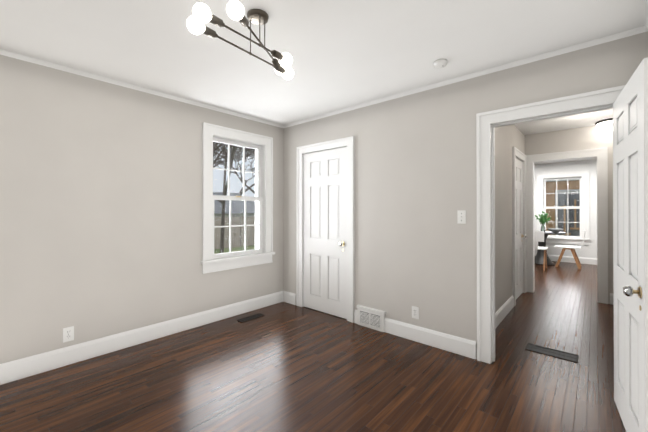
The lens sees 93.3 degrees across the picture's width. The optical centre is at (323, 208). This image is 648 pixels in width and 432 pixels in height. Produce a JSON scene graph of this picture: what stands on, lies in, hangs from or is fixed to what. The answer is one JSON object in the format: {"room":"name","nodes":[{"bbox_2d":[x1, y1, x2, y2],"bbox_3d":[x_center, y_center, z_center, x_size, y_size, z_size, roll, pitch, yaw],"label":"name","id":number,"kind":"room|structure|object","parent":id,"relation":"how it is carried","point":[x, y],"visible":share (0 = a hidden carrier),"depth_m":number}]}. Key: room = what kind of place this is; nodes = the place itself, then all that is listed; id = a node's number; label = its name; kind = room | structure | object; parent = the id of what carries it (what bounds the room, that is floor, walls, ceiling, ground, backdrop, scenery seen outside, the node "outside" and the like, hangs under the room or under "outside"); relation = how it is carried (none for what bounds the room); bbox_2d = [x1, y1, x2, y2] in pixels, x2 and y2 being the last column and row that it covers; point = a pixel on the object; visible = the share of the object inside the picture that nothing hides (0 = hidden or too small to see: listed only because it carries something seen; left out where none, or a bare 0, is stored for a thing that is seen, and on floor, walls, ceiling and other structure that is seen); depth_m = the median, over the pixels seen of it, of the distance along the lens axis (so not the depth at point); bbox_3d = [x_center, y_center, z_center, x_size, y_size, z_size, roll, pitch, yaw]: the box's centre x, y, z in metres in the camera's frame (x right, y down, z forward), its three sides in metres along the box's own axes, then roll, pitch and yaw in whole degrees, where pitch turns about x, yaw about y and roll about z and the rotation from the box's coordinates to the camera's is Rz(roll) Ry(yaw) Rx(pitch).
{"room":"empty bedroom","nodes":[
{"label":"empty bedroom","id":0,"kind":"room"},
{"bbox_2d":[0,55,282,363],"bbox_3d":[-0.866,0.073,4.049,0.200,2.420,6.569,0,0,42],"label":"wall","id":1,"kind":"structure","parent":0,"point":[100,209],"depth_m":2.67},
{"bbox_2d":[63,326,73,342],"bbox_3d":[-2.090,1.031,2.504,0.010,0.115,0.070,0,0,42],"label":"electrical outlet","id":2,"kind":"object","parent":1,"relation":"attached to","point":[68,333],"visible":1,"depth_m":2.50},
{"bbox_2d":[0,49,282,127],"bbox_3d":[-1.691,-1.128,2.949,0.030,0.028,3.360,0,0,42],"label":"crown molding","id":3,"kind":"structure","parent":1,"relation":"attached to","point":[2,52],"depth_m":2.77},
{"bbox_2d":[0,291,287,384],"bbox_3d":[-1.682,1.206,2.957,0.018,0.145,3.400,0,0,42],"label":"baseboard","id":4,"kind":"structure","parent":1,"relation":"attached to","point":[15,370],"depth_m":2.77},
{"bbox_2d":[201,122,274,273],"bbox_3d":[-1.074,-0.111,3.773,0.255,1.659,1.000,0,0,42],"label":"window","id":5,"kind":"structure","parent":1,"relation":"in","point":[262,252],"depth_m":3.74},
{"bbox_2d":[0,261,625,431],"bbox_3d":[2.357,1.342,3.761,5.400,0.120,10.420,0,0,42],"label":"floor","id":6,"kind":"structure","parent":0,"point":[283,367],"depth_m":2.27},
{"bbox_2d":[237,313,264,322],"bbox_3d":[-0.851,1.278,3.570,0.110,0.006,0.310,0,0,42],"label":"floor vent","id":7,"kind":"object","parent":6,"relation":"in","point":[249,318],"visible":1,"depth_m":3.56},
{"bbox_2d":[535,231,547,270],"bbox_3d":[4.532,0.888,6.599,0.440,0.828,0.520,0,0,42],"label":"chair","id":8,"kind":"object","parent":6,"relation":"on","point":[539,236],"visible":0.5,"depth_m":6.37},
{"bbox_2d":[535,231,565,264],"bbox_3d":[5.117,0.925,7.183,0.900,0.745,0.900,0,0,42],"label":"table","id":9,"kind":"object","parent":6,"relation":"on","point":[539,258],"visible":0.48,"depth_m":7.08},
{"bbox_2d":[535,211,550,231],"bbox_3d":[5.037,0.310,7.027,0.297,0.481,0.259,0,0,42],"label":"potted plant","id":10,"kind":"object","parent":9,"relation":"on","point":[543,219],"visible":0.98,"depth_m":7.00},
{"bbox_2d":[547,228,562,232],"bbox_3d":[5.245,0.508,6.938,0.300,0.085,0.300,0,0,42],"label":"bowl","id":11,"kind":"object","parent":9,"relation":"on","point":[555,230],"visible":1,"depth_m":6.88},
{"bbox_2d":[525,343,578,362],"bbox_3d":[2.010,1.274,2.706,0.370,0.006,0.165,0,0,42],"label":"floor vent","id":12,"kind":"object","parent":6,"relation":"in","point":[553,353],"visible":1,"depth_m":2.70},
{"bbox_2d":[554,230,584,268],"bbox_3d":[5.436,0.888,6.767,0.520,0.828,0.440,0,0,42],"label":"chair","id":13,"kind":"object","parent":6,"relation":"on","point":[573,251],"visible":0.92,"depth_m":6.69},
{"bbox_2d":[0,0,647,163],"bbox_3d":[2.357,-1.213,3.773,5.400,0.150,10.420,0,0,42],"label":"ceiling","id":14,"kind":"structure","parent":0,"point":[344,54],"depth_m":2.12},
{"bbox_2d":[187,0,293,79],"bbox_3d":[-0.393,-1.014,1.758,0.393,0.267,0.764,0,0,42],"label":"chandelier","id":15,"kind":"object","parent":14,"relation":"hanging from","point":[199,17],"visible":1,"depth_m":1.61},
{"bbox_2d":[433,59,446,68],"bbox_3d":[0.911,-1.126,2.395,0.104,0.038,0.104,0,0,42],"label":"smoke detector","id":16,"kind":"object","parent":14,"relation":"attached to","point":[439,63],"visible":1,"depth_m":2.37},
{"bbox_2d":[595,118,612,130],"bbox_3d":[3.740,-1.073,3.977,0.324,0.128,0.324,0,0,42],"label":"flush-mount light","id":17,"kind":"object","parent":14,"relation":"attached to","point":[605,125],"visible":0.52,"depth_m":3.94},
{"bbox_2d":[283,31,647,358],"bbox_3d":[1.350,0.067,2.629,5.000,2.420,0.120,0,0,42],"label":"wall","id":18,"kind":"structure","parent":0,"point":[415,189],"depth_m":2.88},
{"bbox_2d":[303,147,346,318],"bbox_3d":[0.010,0.283,3.763,0.734,1.981,0.155,0,0,42],"label":"closet door","id":19,"kind":"structure","parent":18,"relation":"in","point":[325,231],"depth_m":3.73},
{"bbox_2d":[296,136,353,322],"bbox_3d":[0.030,0.239,3.777,0.914,2.087,0.148,0,0,42],"label":"door frame","id":20,"kind":"structure","parent":18,"relation":"attached to","point":[348,142],"depth_m":3.53},
{"bbox_2d":[357,305,385,331],"bbox_3d":[0.498,1.176,3.269,0.346,0.208,0.043,0,0,42],"label":"air vent","id":21,"kind":"object","parent":18,"relation":"in","point":[371,318],"visible":1,"depth_m":3.25},
{"bbox_2d":[354,310,475,358],"bbox_3d":[0.816,1.206,3.004,1.255,0.145,0.018,0,0,42],"label":"baseboard","id":22,"kind":"structure","parent":18,"relation":"attached to","point":[454,344],"depth_m":2.84},
{"bbox_2d":[412,306,418,318],"bbox_3d":[0.880,1.008,2.954,0.070,0.115,0.010,0,0,42],"label":"electrical outlet","id":23,"kind":"object","parent":18,"relation":"attached to","point":[415,312],"visible":1,"depth_m":2.95},
{"bbox_2d":[457,210,465,223],"bbox_3d":[1.198,0.077,2.669,0.070,0.115,0.021,0,0,42],"label":"light switch","id":24,"kind":"object","parent":18,"relation":"attached to","point":[461,216],"visible":1,"depth_m":2.67},
{"bbox_2d":[283,26,646,127],"bbox_3d":[0.738,-1.127,3.075,3.500,0.028,0.030,0,0,42],"label":"crown molding","id":25,"kind":"structure","parent":18,"relation":"attached to","point":[635,31],"depth_m":2.49},
{"bbox_2d":[476,85,624,363],"bbox_3d":[1.706,0.239,2.313,0.974,2.072,0.176,0,0,42],"label":"door frame","id":26,"kind":"structure","parent":18,"relation":"attached to","point":[488,123],"depth_m":2.55},
{"bbox_2d":[613,58,647,431],"bbox_3d":[1.733,0.286,1.693,0.168,1.956,0.764,0,0,42],"label":"door","id":27,"kind":"structure","parent":18,"relation":"in","point":[630,196],"depth_m":1.62},
{"bbox_2d":[642,15,647,32],"bbox_3d":[0.907,-1.138,0.649,0.030,0.028,3.360,0,0,42],"label":"crown molding","id":28,"kind":"structure","parent":18,"relation":"attached to","point":[645,28],"depth_m":1.92},
{"bbox_2d":[495,125,524,312],"bbox_3d":[2.179,0.072,3.778,0.120,2.420,2.700,0,0,42],"label":"wall","id":29,"kind":"structure","parent":0,"point":[508,138],"depth_m":3.66},
{"bbox_2d":[495,295,513,328],"bbox_3d":[1.903,1.207,3.356,0.018,0.145,1.710,0,0,42],"label":"baseboard","id":30,"kind":"structure","parent":29,"relation":"attached to","point":[508,305],"depth_m":3.57},
{"bbox_2d":[515,158,526,298],"bbox_3d":[2.765,0.286,4.393,0.155,1.981,0.744,0,0,42],"label":"door","id":31,"kind":"structure","parent":29,"relation":"in","point":[519,225],"depth_m":4.47},
{"bbox_2d":[534,159,596,257],"bbox_3d":[5.744,0.089,7.594,5.000,2.420,0.200,0,0,42],"label":"wall","id":32,"kind":"structure","parent":0,"point":[588,251],"depth_m":7.18},
{"bbox_2d":[537,170,590,244],"bbox_3d":[5.827,-0.009,7.484,1.040,1.729,0.255,0,0,42],"label":"window","id":33,"kind":"structure","parent":32,"relation":"in","point":[581,176],"depth_m":7.37},
{"bbox_2d":[535,254,596,264],"bbox_3d":[5.671,1.226,7.507,5.000,0.145,0.018,0,0,42],"label":"baseboard","id":34,"kind":"structure","parent":32,"relation":"attached to","point":[593,261],"depth_m":7.28},
{"bbox_2d":[525,126,613,303],"bbox_3d":[3.672,0.074,4.257,1.480,2.420,0.004,0,0,42],"label":"wall","id":35,"kind":"structure","parent":0,"point":[589,137],"depth_m":4.28},
{"bbox_2d":[610,293,613,304],"bbox_3d":[4.015,1.210,3.938,0.490,0.145,0.018,0,0,42],"label":"baseboard","id":36,"kind":"structure","parent":35,"relation":"attached to","point":[611,294],"depth_m":4.08},
{"label":"outside","id":37,"kind":"structure","parent":0,"visible":0},
{"bbox_2d":[214,245,254,253],"bbox_3d":[-3.696,2.086,15.779,100.000,0.200,100.000,0,0,42],"label":"ground","id":38,"kind":"structure","parent":37,"point":[216,251],"depth_m":14.69},
{"bbox_2d":[213,192,254,217],"bbox_3d":[-8.814,0.392,22.453,6.100,3.250,5.800,0,0,42],"label":"house","id":39,"kind":"structure","parent":38,"relation":"on","point":[234,211],"depth_m":21.90},
{"bbox_2d":[213,142,254,252],"bbox_3d":[-4.900,-4.425,26.504,31.034,12.936,30.180,0,0,42],"label":"trees","id":40,"kind":"object","parent":38,"relation":"on","point":[233,151],"depth_m":20.96},
{"bbox_2d":[214,216,254,248],"bbox_3d":[-4.686,1.185,15.351,0.110,1.600,42.040,0,0,42],"label":"fence","id":41,"kind":"object","parent":38,"relation":"on","point":[239,230],"depth_m":15.60},
{"bbox_2d":[546,179,579,235],"bbox_3d":[11.902,-1.278,12.672,7.100,6.500,8.600,0,0,42],"label":"house","id":42,"kind":"structure","parent":38,"relation":"on","point":[562,196],"depth_m":10.49}
]}

